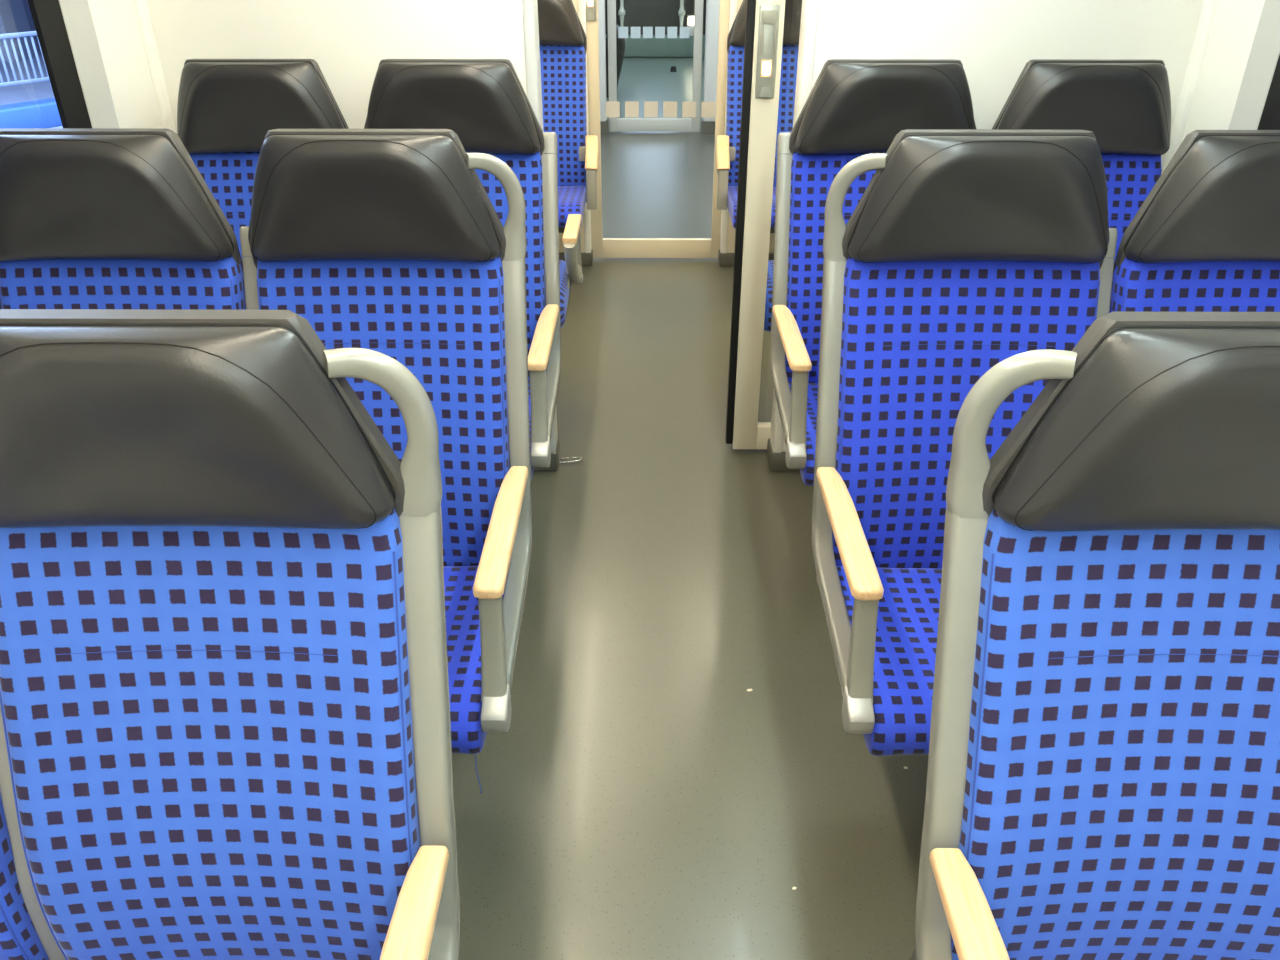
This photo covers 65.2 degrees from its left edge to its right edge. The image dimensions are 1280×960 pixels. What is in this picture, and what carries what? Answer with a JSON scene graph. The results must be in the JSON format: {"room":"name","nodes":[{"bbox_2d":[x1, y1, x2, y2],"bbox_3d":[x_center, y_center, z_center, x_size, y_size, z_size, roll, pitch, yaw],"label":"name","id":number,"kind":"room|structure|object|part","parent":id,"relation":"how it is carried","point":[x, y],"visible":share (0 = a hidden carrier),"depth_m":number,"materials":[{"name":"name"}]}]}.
{"room":"train carriage","nodes":[
{"label":"train carriage","id":0,"kind":"room"},
{"bbox_2d":[88,0,162,128],"bbox_3d":[-1.305,-0.132,1.245,0.100,2.100,7.470,0,30,0],"label":"wall","id":1,"kind":"structure","parent":0,"point":[116,24],"depth_m":2.43,"materials":[{"name":"white plastic"}]},
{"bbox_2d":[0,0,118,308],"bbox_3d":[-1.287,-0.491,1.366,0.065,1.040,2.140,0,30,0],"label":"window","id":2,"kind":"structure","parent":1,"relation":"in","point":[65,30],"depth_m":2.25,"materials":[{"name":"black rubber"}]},
{"bbox_2d":[133,0,175,132],"bbox_3d":[-1.240,-0.933,2.626,0.021,2.100,0.045,0,30,0],"label":"trim","id":3,"kind":"structure","parent":1,"relation":"attached to","point":[141,6],"depth_m":2.54,"materials":[{"name":"white plastic"}]},
{"bbox_2d":[605,0,705,34],"bbox_3d":[0.148,-5.804,11.025,1.850,2.100,0.100,0,30,0],"label":"wall","id":4,"kind":"structure","parent":0,"point":[692,2],"depth_m":11.28,"materials":[{"name":"grey plastic"}]},
{"bbox_2d":[616,0,689,34],"bbox_3d":[0.133,-5.825,10.921,0.860,1.760,0.060,0,30,0],"label":"door","id":5,"kind":"structure","parent":4,"relation":"in","point":[638,13],"depth_m":11.23,"materials":[{"name":"grey"}]},
{"bbox_2d":[606,35,704,56],"bbox_3d":[0.148,-4.946,11.390,1.850,0.220,0.130,0,30,0],"label":"wall","id":6,"kind":"structure","parent":0,"point":[634,47],"depth_m":11.34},
{"bbox_2d":[618,0,624,26],"bbox_3d":[-0.202,-5.338,11.136,0.080,0.718,0.078,0,30,0],"label":"stanchion post","id":7,"kind":"object","parent":6,"relation":"on","point":[621,12],"visible":0.82,"depth_m":11.17,"materials":[{"name":"metal"}]},
{"bbox_2d":[678,0,684,26],"bbox_3d":[0.468,-5.336,11.133,0.080,0.718,0.078,0,30,0],"label":"stanchion post","id":8,"kind":"object","parent":6,"relation":"on","point":[681,12],"visible":0.81,"depth_m":11.17,"materials":[{"name":"metal"}]},
{"bbox_2d":[687,15,693,35],"bbox_3d":[0.583,-5.113,11.249,0.110,0.210,0.062,0,30,0],"label":"marker lamp","id":9,"kind":"object","parent":6,"relation":"on","point":[690,18],"visible":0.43,"depth_m":11.22,"materials":[{"name":"beige plastic"}]},
{"bbox_2d":[598,0,719,121],"bbox_3d":[0.117,-3.628,7.184,2.640,2.010,0.090,0,30,0],"label":"wall","id":10,"kind":"structure","parent":0,"point":[712,6],"depth_m":7.41,"materials":[{"name":"grey plastic"}]},
{"bbox_2d":[600,120,608,133],"bbox_3d":[-0.723,-2.726,7.718,0.960,0.092,0.080,0,30,0],"label":"baseboard","id":11,"kind":"structure","parent":10,"relation":"attached to","point":[604,126],"depth_m":7.68,"materials":[{"name":"grey plastic"}]},
{"bbox_2d":[701,120,714,133],"bbox_3d":[0.954,-2.721,7.710,0.965,0.092,0.080,0,30,0],"label":"baseboard","id":12,"kind":"structure","parent":10,"relation":"attached to","point":[706,127],"depth_m":7.68,"materials":[{"name":"grey plastic"}]},
{"bbox_2d":[559,0,774,252],"bbox_3d":[0.097,-1.982,4.434,2.660,2.100,0.080,0,30,0],"label":"wall","id":13,"kind":"structure","parent":0,"point":[731,231],"depth_m":4.85,"materials":[{"name":"beige plastic"}]},
{"bbox_2d":[559,249,592,265],"bbox_3d":[-0.733,-1.101,4.940,0.999,0.068,0.087,0,30,0],"label":"baseboard","id":14,"kind":"structure","parent":13,"relation":"attached to","point":[586,258],"depth_m":4.90,"materials":[{"name":"grey plastic"}]},
{"bbox_2d":[578,0,591,252],"bbox_3d":[-0.255,-1.962,4.439,0.030,1.940,0.074,0,30,0],"label":"trim","id":15,"kind":"structure","parent":13,"relation":"attached to","point":[581,3],"depth_m":4.65,"materials":[{"name":"beige plastic"}]},
{"bbox_2d":[585,0,729,257],"bbox_3d":[0.084,-1.969,4.509,0.668,1.978,0.047,0,30,0],"label":"door","id":16,"kind":"structure","parent":13,"relation":"in","point":[602,247],"depth_m":4.67,"materials":[{"name":"clear glass"}]},
{"bbox_3d":[-0.218,-2.145,4.397,0.052,0.230,0.008,0,30,0],"label":"handle plate","id":17,"kind":"part","parent":16,"relation":"part of","materials":[{"name":"silver metal"}]},
{"bbox_2d":[720,0,737,252],"bbox_3d":[0.409,-1.960,4.436,0.030,1.940,0.074,0,30,0],"label":"trim","id":18,"kind":"structure","parent":13,"relation":"attached to","point":[733,3],"depth_m":4.79,"materials":[{"name":"white plastic"}]},
{"bbox_2d":[718,249,773,265],"bbox_3d":[0.908,-1.096,4.932,1.039,0.068,0.087,0,30,0],"label":"baseboard","id":19,"kind":"structure","parent":13,"relation":"attached to","point":[724,259],"depth_m":4.89,"materials":[{"name":"grey plastic"}]},
{"bbox_2d":[147,0,1204,451],"bbox_3d":[0.085,-0.962,2.675,2.660,2.100,0.095,0,30,0],"label":"wall","id":20,"kind":"structure","parent":0,"point":[993,40],"depth_m":2.53,"materials":[{"name":"white plastic"}]},
{"bbox_2d":[522,0,557,451],"bbox_3d":[-0.279,-0.946,2.687,0.030,1.940,0.102,0,30,0],"label":"trim","id":21,"kind":"structure","parent":20,"relation":"attached to","point":[529,7],"depth_m":2.57,"materials":[{"name":"white plastic"}]},
{"bbox_2d":[534,438,559,470],"bbox_3d":[-0.752,-0.085,3.189,0.987,0.068,0.117,0,30,0],"label":"baseboard","id":22,"kind":"structure","parent":20,"relation":"attached to","point":[555,456],"depth_m":3.15,"materials":[{"name":"grey plastic"}]},
{"bbox_2d":[725,0,784,448],"bbox_3d":[0.662,-0.959,2.768,0.766,1.978,0.052,0,30,0],"label":"door","id":23,"kind":"structure","parent":20,"relation":"in","point":[764,27],"depth_m":2.87,"materials":[{"name":"beige metal"}]},
{"bbox_3d":[0.337,-1.098,2.669,0.030,0.044,0.005,0,30,0],"label":"button frame","id":24,"kind":"part","parent":23,"relation":"part of","materials":[{"name":"white plastic"}]},
{"bbox_3d":[0.337,-1.134,2.653,0.052,0.230,0.008,0,30,0],"label":"handle plate","id":25,"kind":"part","parent":23,"relation":"part of","materials":[{"name":"silver metal"}]},
{"bbox_2d":[767,438,799,471],"bbox_3d":[0.912,-0.080,3.180,1.005,0.068,0.117,0,30,0],"label":"baseboard","id":26,"kind":"structure","parent":20,"relation":"attached to","point":[777,461],"depth_m":3.14,"materials":[{"name":"grey plastic"}]},
{"bbox_2d":[770,0,818,452],"bbox_3d":[0.431,-0.943,2.683,0.030,1.940,0.102,0,30,0],"label":"trim","id":27,"kind":"structure","parent":20,"relation":"attached to","point":[809,12],"depth_m":2.58,"materials":[{"name":"white plastic"}]},
{"bbox_2d":[452,57,928,959],"bbox_3d":[0.098,-1.107,5.079,2.880,0.060,15.100,0,30,0],"label":"floor","id":28,"kind":"structure","parent":0,"point":[636,801],"depth_m":2.28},
{"bbox_2d":[0,792,48,959],"bbox_3d":[-0.949,0.511,1.002,0.455,1.230,0.620,0,30,0],"label":"seat","id":29,"kind":"object","parent":28,"relation":"on","point":[19,939],"visible":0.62,"depth_m":1.16,"materials":[{"name":"blue fabric"}]},
{"bbox_2d":[0,128,245,309],"bbox_3d":[-0.944,0.084,1.739,0.455,1.230,0.620,0,30,0],"label":"seat","id":30,"kind":"object","parent":28,"relation":"on","point":[91,218],"visible":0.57,"depth_m":1.69,"materials":[{"name":"blue"}]},
{"bbox_3d":[-0.930,-0.106,1.881,0.428,0.675,0.183,0,30,0],"label":"backrest","id":31,"kind":"part","parent":30,"relation":"part of","materials":[{"name":"blue fabric"}]},
{"bbox_2d":[0,309,459,959],"bbox_3d":[-0.465,0.508,1.008,0.515,1.230,0.643,0,30,0],"label":"seat","id":32,"kind":"object","parent":28,"relation":"on","point":[225,722],"visible":1,"depth_m":1.05,"materials":[{"name":"blue fabric"}]},
{"bbox_3d":[-0.701,0.336,1.165,0.035,0.651,0.174,0,30,0],"label":"post","id":33,"kind":"part","parent":32,"relation":"part of","materials":[{"name":"grey ceramic"}]},
{"bbox_3d":[-0.468,0.323,1.143,0.445,0.675,0.183,0,30,0],"label":"backrest","id":34,"kind":"part","parent":32,"relation":"part of","materials":[{"name":"blue fabric"}]},
{"bbox_3d":[-0.254,-0.048,1.003,0.100,0.190,0.043,-8,31,-13],"label":"grab handle","id":35,"kind":"part","parent":32,"relation":"part of","materials":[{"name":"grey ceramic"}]},
{"bbox_3d":[-0.235,0.506,0.940,0.046,0.022,0.379,0,30,0],"label":"armrest","id":36,"kind":"part","parent":32,"relation":"part of","materials":[{"name":"beige plastic"}]},
{"bbox_3d":[-0.233,0.403,0.963,0.044,0.564,0.565,0,30,0],"label":"aisle post","id":37,"kind":"part","parent":32,"relation":"part of","materials":[{"name":"grey ceramic"}]},
{"bbox_2d":[177,59,348,257],"bbox_3d":[-0.947,-0.341,2.472,0.455,1.230,0.620,0,30,0],"label":"seat","id":38,"kind":"object","parent":28,"relation":"on","point":[226,108],"visible":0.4,"depth_m":2.40,"materials":[{"name":"blue"}]},
{"bbox_3d":[-0.933,-0.531,2.615,0.428,0.675,0.183,0,30,0],"label":"backrest","id":39,"kind":"part","parent":38,"relation":"part of","materials":[{"name":"blue fabric"}]},
{"bbox_2d":[239,129,531,793],"bbox_3d":[-0.460,0.081,1.744,0.515,1.230,0.643,0,30,0],"label":"seat","id":40,"kind":"object","parent":28,"relation":"on","point":[392,243],"visible":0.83,"depth_m":1.76,"materials":[{"name":"blue fabric"}]},
{"bbox_3d":[-0.696,-0.091,1.901,0.035,0.651,0.174,0,30,0],"label":"post","id":41,"kind":"part","parent":40,"relation":"part of","materials":[{"name":"grey ceramic"}]},
{"bbox_3d":[-0.463,-0.104,1.879,0.445,0.675,0.183,0,30,0],"label":"backrest","id":42,"kind":"part","parent":40,"relation":"part of","materials":[{"name":"blue fabric"}]},
{"bbox_2d":[443,566,505,753],"bbox_3d":[-0.465,0.294,1.763,0.433,0.094,0.458,0,30,0],"label":"seat cushion","id":43,"kind":"object","parent":40,"relation":"on","point":[469,709],"depth_m":1.66,"materials":[{"name":"blue fabric"}]},
{"bbox_3d":[-0.248,-0.475,1.739,0.100,0.190,0.043,-8,31,-13],"label":"grab handle","id":44,"kind":"part","parent":40,"relation":"part of","materials":[{"name":"grey ceramic"}]},
{"bbox_3d":[-0.230,0.079,1.676,0.046,0.022,0.379,0,30,0],"label":"armrest","id":45,"kind":"part","parent":40,"relation":"part of","materials":[{"name":"beige plastic"}]},
{"bbox_3d":[-0.228,-0.024,1.699,0.044,0.564,0.565,0,30,0],"label":"aisle post","id":46,"kind":"part","parent":40,"relation":"part of","materials":[{"name":"grey ceramic"}]},
{"bbox_2d":[364,59,560,480],"bbox_3d":[-0.462,-0.345,2.479,0.511,1.230,0.646,0,30,0],"label":"seat","id":47,"kind":"object","parent":28,"relation":"on","point":[485,102],"visible":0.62,"depth_m":2.41,"materials":[{"name":"blue"}]},
{"bbox_3d":[-0.466,-0.530,2.613,0.445,0.675,0.183,0,30,0],"label":"backrest","id":48,"kind":"part","parent":47,"relation":"part of","materials":[{"name":"blue fabric"}]},
{"bbox_2d":[528,383,533,480],"bbox_3d":[-0.468,-0.132,2.497,0.433,0.094,0.458,0,30,0],"label":"seat cushion","id":49,"kind":"object","parent":47,"relation":"on","point":[531,442],"depth_m":2.33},
{"bbox_3d":[-0.233,-0.346,2.409,0.046,0.022,0.379,0,30,0],"label":"armrest","id":50,"kind":"part","parent":47,"relation":"part of","materials":[{"name":"brown wood"}]},
{"bbox_3d":[-0.231,-0.449,2.433,0.044,0.564,0.565,0,30,0],"label":"aisle post","id":51,"kind":"part","parent":47,"relation":"part of","materials":[{"name":"grey metal"}]},
{"bbox_2d":[537,0,597,232],"bbox_3d":[-0.441,-1.400,4.298,0.519,1.230,0.620,0,30,0],"label":"seat","id":52,"kind":"object","parent":28,"relation":"on","point":[562,36],"visible":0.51,"depth_m":4.35,"materials":[{"name":"blue fabric"}]},
{"bbox_3d":[-0.481,-1.000,4.463,0.440,0.372,0.320,0,30,0],"label":"seat","id":53,"kind":"part","parent":52,"relation":"part of","materials":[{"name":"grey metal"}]},
{"bbox_3d":[-0.459,-1.590,4.440,0.445,0.675,0.183,0,30,0],"label":"backrest","id":54,"kind":"part","parent":52,"relation":"part of","materials":[{"name":"blue fabric"}]},
{"bbox_2d":[558,186,585,226],"bbox_3d":[-0.461,-1.192,4.325,0.433,0.094,0.458,0,30,0],"label":"seat cushion","id":55,"kind":"object","parent":52,"relation":"on","point":[571,199],"depth_m":4.21,"materials":[{"name":"blue fabric"}]},
{"bbox_3d":[-0.211,-1.422,4.347,0.061,0.112,0.199,0,30,0],"label":"armrest","id":56,"kind":"part","parent":52,"relation":"part of","materials":[{"name":"beige plastic"}]},
{"bbox_2d":[559,214,582,327],"bbox_3d":[-0.424,-0.502,3.316,0.458,0.662,0.428,0,30,0],"label":"seat","id":57,"kind":"object","parent":28,"relation":"on","point":[570,269],"visible":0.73,"depth_m":3.17,"materials":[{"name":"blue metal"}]},
{"bbox_2d":[559,260,570,327],"bbox_3d":[-0.443,-0.613,3.240,0.420,0.130,0.407,0,30,0],"label":"seat cushion","id":58,"kind":"object","parent":57,"relation":"on","point":[565,275],"depth_m":3.18,"materials":[{"name":"blue fabric"}]},
{"bbox_3d":[-0.217,-0.805,3.199,0.044,0.022,0.270,0,30,0],"label":"armrest","id":59,"kind":"part","parent":57,"relation":"part of","materials":[{"name":"brown wood"}]},
{"bbox_2d":[561,457,582,462],"bbox_3d":[-0.218,-0.067,3.203,0.070,0.017,0.033,0,30,0],"label":"wire hook","id":60,"kind":"object","parent":28,"relation":"on","point":[563,458],"visible":1,"depth_m":3.19,"materials":[{"name":"silver metal"}]},
{"bbox_2d":[606,24,624,97],"bbox_3d":[-0.246,-3.847,9.175,0.225,0.588,0.431,0,30,0],"label":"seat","id":61,"kind":"object","parent":28,"relation":"on","point":[620,42],"visible":0.43,"depth_m":8.99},
{"bbox_2d":[670,66,676,71],"bbox_3d":[0.351,-4.315,10.500,0.070,0.050,0.070,0,30,0],"label":"door stop","id":62,"kind":"object","parent":28,"relation":"on","point":[673,68],"visible":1,"depth_m":10.48,"materials":[{"name":"black rubber"}]},
{"bbox_2d":[717,0,801,232],"bbox_3d":[0.590,-1.397,4.292,0.519,1.230,0.620,0,30,0],"label":"seat","id":63,"kind":"object","parent":28,"relation":"on","point":[728,145],"visible":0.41,"depth_m":4.34,"materials":[{"name":"blue fabric"}]},
{"bbox_3d":[0.361,-1.420,4.344,0.061,0.112,0.199,0,30,0],"label":"armrest","id":64,"kind":"part","parent":63,"relation":"part of","materials":[{"name":"brown wood"}]},
{"bbox_2d":[727,186,775,227],"bbox_3d":[0.609,-1.188,4.319,0.446,0.094,0.458,0,30,0],"label":"seat cushion","id":65,"kind":"object","parent":63,"relation":"on","point":[731,190],"depth_m":4.22,"materials":[{"name":"blue fabric"}]},
{"bbox_3d":[0.629,-0.997,4.458,0.440,0.372,0.320,0,30,0],"label":"seat","id":66,"kind":"part","parent":63,"relation":"part of","materials":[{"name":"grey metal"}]},
{"bbox_3d":[0.611,-1.586,4.435,0.458,0.675,0.183,0,30,0],"label":"backrest","id":67,"kind":"part","parent":63,"relation":"part of","materials":[{"name":"blue fabric"}]},
{"bbox_2d":[764,260,773,334],"bbox_3d":[0.558,-0.499,3.311,0.458,0.662,0.428,0,30,0],"label":"seat","id":68,"kind":"object","parent":28,"relation":"on","point":[769,290],"visible":0.04,"depth_m":3.08,"materials":[{"name":"blue fabric"}]},
{"bbox_2d":[770,59,975,485],"bbox_3d":[0.601,-0.342,2.473,0.521,1.230,0.641,0,30,0],"label":"seat","id":69,"kind":"object","parent":28,"relation":"on","point":[854,108],"visible":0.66,"depth_m":2.42,"materials":[{"name":"blue"}]},
{"bbox_3d":[0.365,-0.447,2.430,0.044,0.564,0.565,0,30,0],"label":"aisle post","id":70,"kind":"part","parent":69,"relation":"part of","materials":[{"name":"grey metal"}]},
{"bbox_3d":[0.364,-0.345,2.406,0.048,0.022,0.379,0,30,0],"label":"armrest","id":71,"kind":"part","parent":69,"relation":"part of","materials":[{"name":"brown wood"}]},
{"bbox_2d":[789,383,817,485],"bbox_3d":[0.603,-0.128,2.491,0.446,0.094,0.458,0,30,0],"label":"seat cushion","id":72,"kind":"object","parent":69,"relation":"on","point":[806,464],"depth_m":2.33,"materials":[{"name":"blue fabric"}]},
{"bbox_3d":[0.605,-0.526,2.607,0.458,0.675,0.183,0,30,0],"label":"backrest","id":73,"kind":"part","parent":69,"relation":"part of","materials":[{"name":"blue fabric"}]},
{"bbox_2d":[812,129,1117,755],"bbox_3d":[0.584,0.084,1.739,0.524,1.230,0.642,0,30,0],"label":"seat","id":74,"kind":"object","parent":28,"relation":"on","point":[964,252],"visible":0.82,"depth_m":1.76,"materials":[{"name":"blue fabric"}]},
{"bbox_3d":[0.348,-0.022,1.696,0.044,0.564,0.565,0,30,0],"label":"aisle post","id":75,"kind":"part","parent":74,"relation":"part of","materials":[{"name":"grey ceramic"}]},
{"bbox_3d":[0.347,0.081,1.673,0.048,0.022,0.379,0,30,0],"label":"armrest","id":76,"kind":"part","parent":74,"relation":"part of","materials":[{"name":"beige plastic"}]},
{"bbox_3d":[0.372,-0.473,1.736,0.100,0.190,0.043,8,31,14],"label":"grab handle","id":77,"kind":"part","parent":74,"relation":"part of","materials":[{"name":"grey metal"}]},
{"bbox_2d":[837,566,941,755],"bbox_3d":[0.586,0.297,1.758,0.446,0.094,0.458,0,30,0],"label":"seat cushion","id":78,"kind":"object","parent":74,"relation":"on","point":[899,709],"depth_m":1.67,"materials":[{"name":"blue fabric"}]},
{"bbox_3d":[0.588,-0.101,1.873,0.458,0.675,0.183,0,30,0],"label":"backrest","id":79,"kind":"part","parent":74,"relation":"part of","materials":[{"name":"blue fabric"}]},
{"bbox_3d":[0.828,-0.086,1.893,0.035,0.651,0.174,0,30,0],"label":"post","id":80,"kind":"part","parent":74,"relation":"part of","materials":[{"name":"grey ceramic"}]},
{"bbox_2d":[991,59,1170,261],"bbox_3d":[1.094,-0.335,2.462,0.462,1.230,0.620,0,30,0],"label":"seat","id":81,"kind":"object","parent":28,"relation":"on","point":[1125,103],"visible":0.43,"depth_m":2.39,"materials":[{"name":"blue"}]},
{"bbox_3d":[1.086,-0.525,2.604,0.441,0.675,0.183,0,30,0],"label":"backrest","id":82,"kind":"part","parent":81,"relation":"part of","materials":[{"name":"blue fabric"}]},
{"bbox_2d":[911,312,1279,959],"bbox_3d":[0.579,0.511,1.003,0.524,1.230,0.642,0,30,0],"label":"seat","id":83,"kind":"object","parent":28,"relation":"on","point":[1103,772],"visible":1,"depth_m":1.05,"materials":[{"name":"blue fabric"}]},
{"bbox_3d":[0.343,0.405,0.960,0.044,0.564,0.565,0,30,0],"label":"aisle post","id":84,"kind":"part","parent":83,"relation":"part of","materials":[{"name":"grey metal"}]},
{"bbox_3d":[0.342,0.508,0.936,0.048,0.022,0.379,0,30,0],"label":"armrest","id":85,"kind":"part","parent":83,"relation":"part of","materials":[{"name":"brown wood"}]},
{"bbox_3d":[0.366,-0.046,1.000,0.100,0.190,0.043,8,31,14],"label":"grab handle","id":86,"kind":"part","parent":83,"relation":"part of","materials":[{"name":"grey plastic"}]},
{"bbox_3d":[0.583,0.326,1.137,0.458,0.675,0.183,0,30,0],"label":"backrest","id":87,"kind":"part","parent":83,"relation":"part of","materials":[{"name":"blue fabric"}]},
{"bbox_2d":[1109,130,1279,312],"bbox_3d":[1.077,0.090,1.728,0.462,1.230,0.620,0,30,0],"label":"seat","id":88,"kind":"object","parent":28,"relation":"on","point":[1205,237],"visible":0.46,"depth_m":1.69,"materials":[{"name":"blue"}]},
{"bbox_3d":[1.069,-0.100,1.871,0.441,0.675,0.183,0,30,0],"label":"backrest","id":89,"kind":"part","parent":88,"relation":"part of","materials":[{"name":"blue fabric"}]},
{"bbox_2d":[1181,0,1264,142],"bbox_3d":[1.455,-0.124,1.230,0.100,2.100,7.470,0,30,0],"label":"wall","id":90,"kind":"structure","parent":0,"point":[1235,22],"depth_m":2.42,"materials":[{"name":"white plastic"}]},
{"bbox_2d":[1161,0,1218,173],"bbox_3d":[1.409,-0.925,2.612,0.021,2.100,0.045,0,30,0],"label":"trim","id":91,"kind":"structure","parent":90,"relation":"attached to","point":[1209,7],"depth_m":2.54,"materials":[{"name":"white plastic"}]},
{"bbox_2d":[1228,0,1279,129],"bbox_3d":[1.440,-0.488,1.360,0.065,1.040,2.160,0,30,0],"label":"window","id":92,"kind":"structure","parent":90,"relation":"in","point":[1257,107],"depth_m":2.30,"materials":[{"name":"black plastic"}]},
{"bbox_3d":[1.446,-0.488,1.360,0.014,0.916,2.036,0,30,0],"label":"frame","id":93,"kind":"part","parent":92,"relation":"part of","materials":[{"name":"white plastic"}]},
{"bbox_3d":[0.112,-4.457,6.709,0.750,0.100,0.080,0,30,0],"label":"wall","id":94,"kind":"structure","parent":0,"visible":0},
{"bbox_2d":[607,0,702,131],"bbox_3d":[0.112,-3.560,7.252,0.700,1.978,0.040,0,30,0],"label":"door","id":95,"kind":"structure","parent":94,"relation":"in","point":[692,124],"depth_m":7.50,"materials":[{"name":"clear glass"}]},
{"label":"outside","id":96,"kind":"structure","parent":0,"visible":0},
{"bbox_2d":[0,0,62,127],"bbox_3d":[-20.646,-6.022,16.883,38.400,0.100,55.000,0,30,0],"label":"platform","id":97,"kind":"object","parent":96,"point":[26,92],"depth_m":20.12,"materials":[{"name":"concrete"}]},
{"bbox_2d":[0,0,35,61],"bbox_3d":[-27.050,-11.556,22.388,25.500,3.950,1.000,0,30,0],"label":"wall","id":98,"kind":"structure","parent":97,"relation":"on","point":[13,18],"depth_m":22.86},
{"bbox_2d":[0,98,61,127],"bbox_3d":[-9.968,-5.882,16.193,0.600,0.350,6.400,19,35,29],"label":"kerb edge","id":99,"kind":"object","parent":97,"relation":"on","point":[43,113],"visible":0.15,"depth_m":16.05,"materials":[{"name":"concrete"}]},
{"bbox_2d":[0,31,50,86],"bbox_3d":[-10.256,-6.210,15.104,0.063,0.830,2.600,19,35,29],"label":"railing","id":100,"kind":"object","parent":99,"relation":"on","point":[31,34],"visible":0.8,"depth_m":15.72,"materials":[{"name":"metal"}]},
{"bbox_3d":[-10.256,-6.543,14.911,0.060,0.060,2.600,19,35,29],"label":"rail","id":101,"kind":"part","parent":100,"relation":"part of","materials":[{"name":"metal"}]},
{"bbox_3d":[-10.256,-5.959,15.249,0.050,0.050,2.600,19,35,29],"label":"rail","id":102,"kind":"part","parent":100,"relation":"part of","materials":[{"name":"metal"}]}
]}

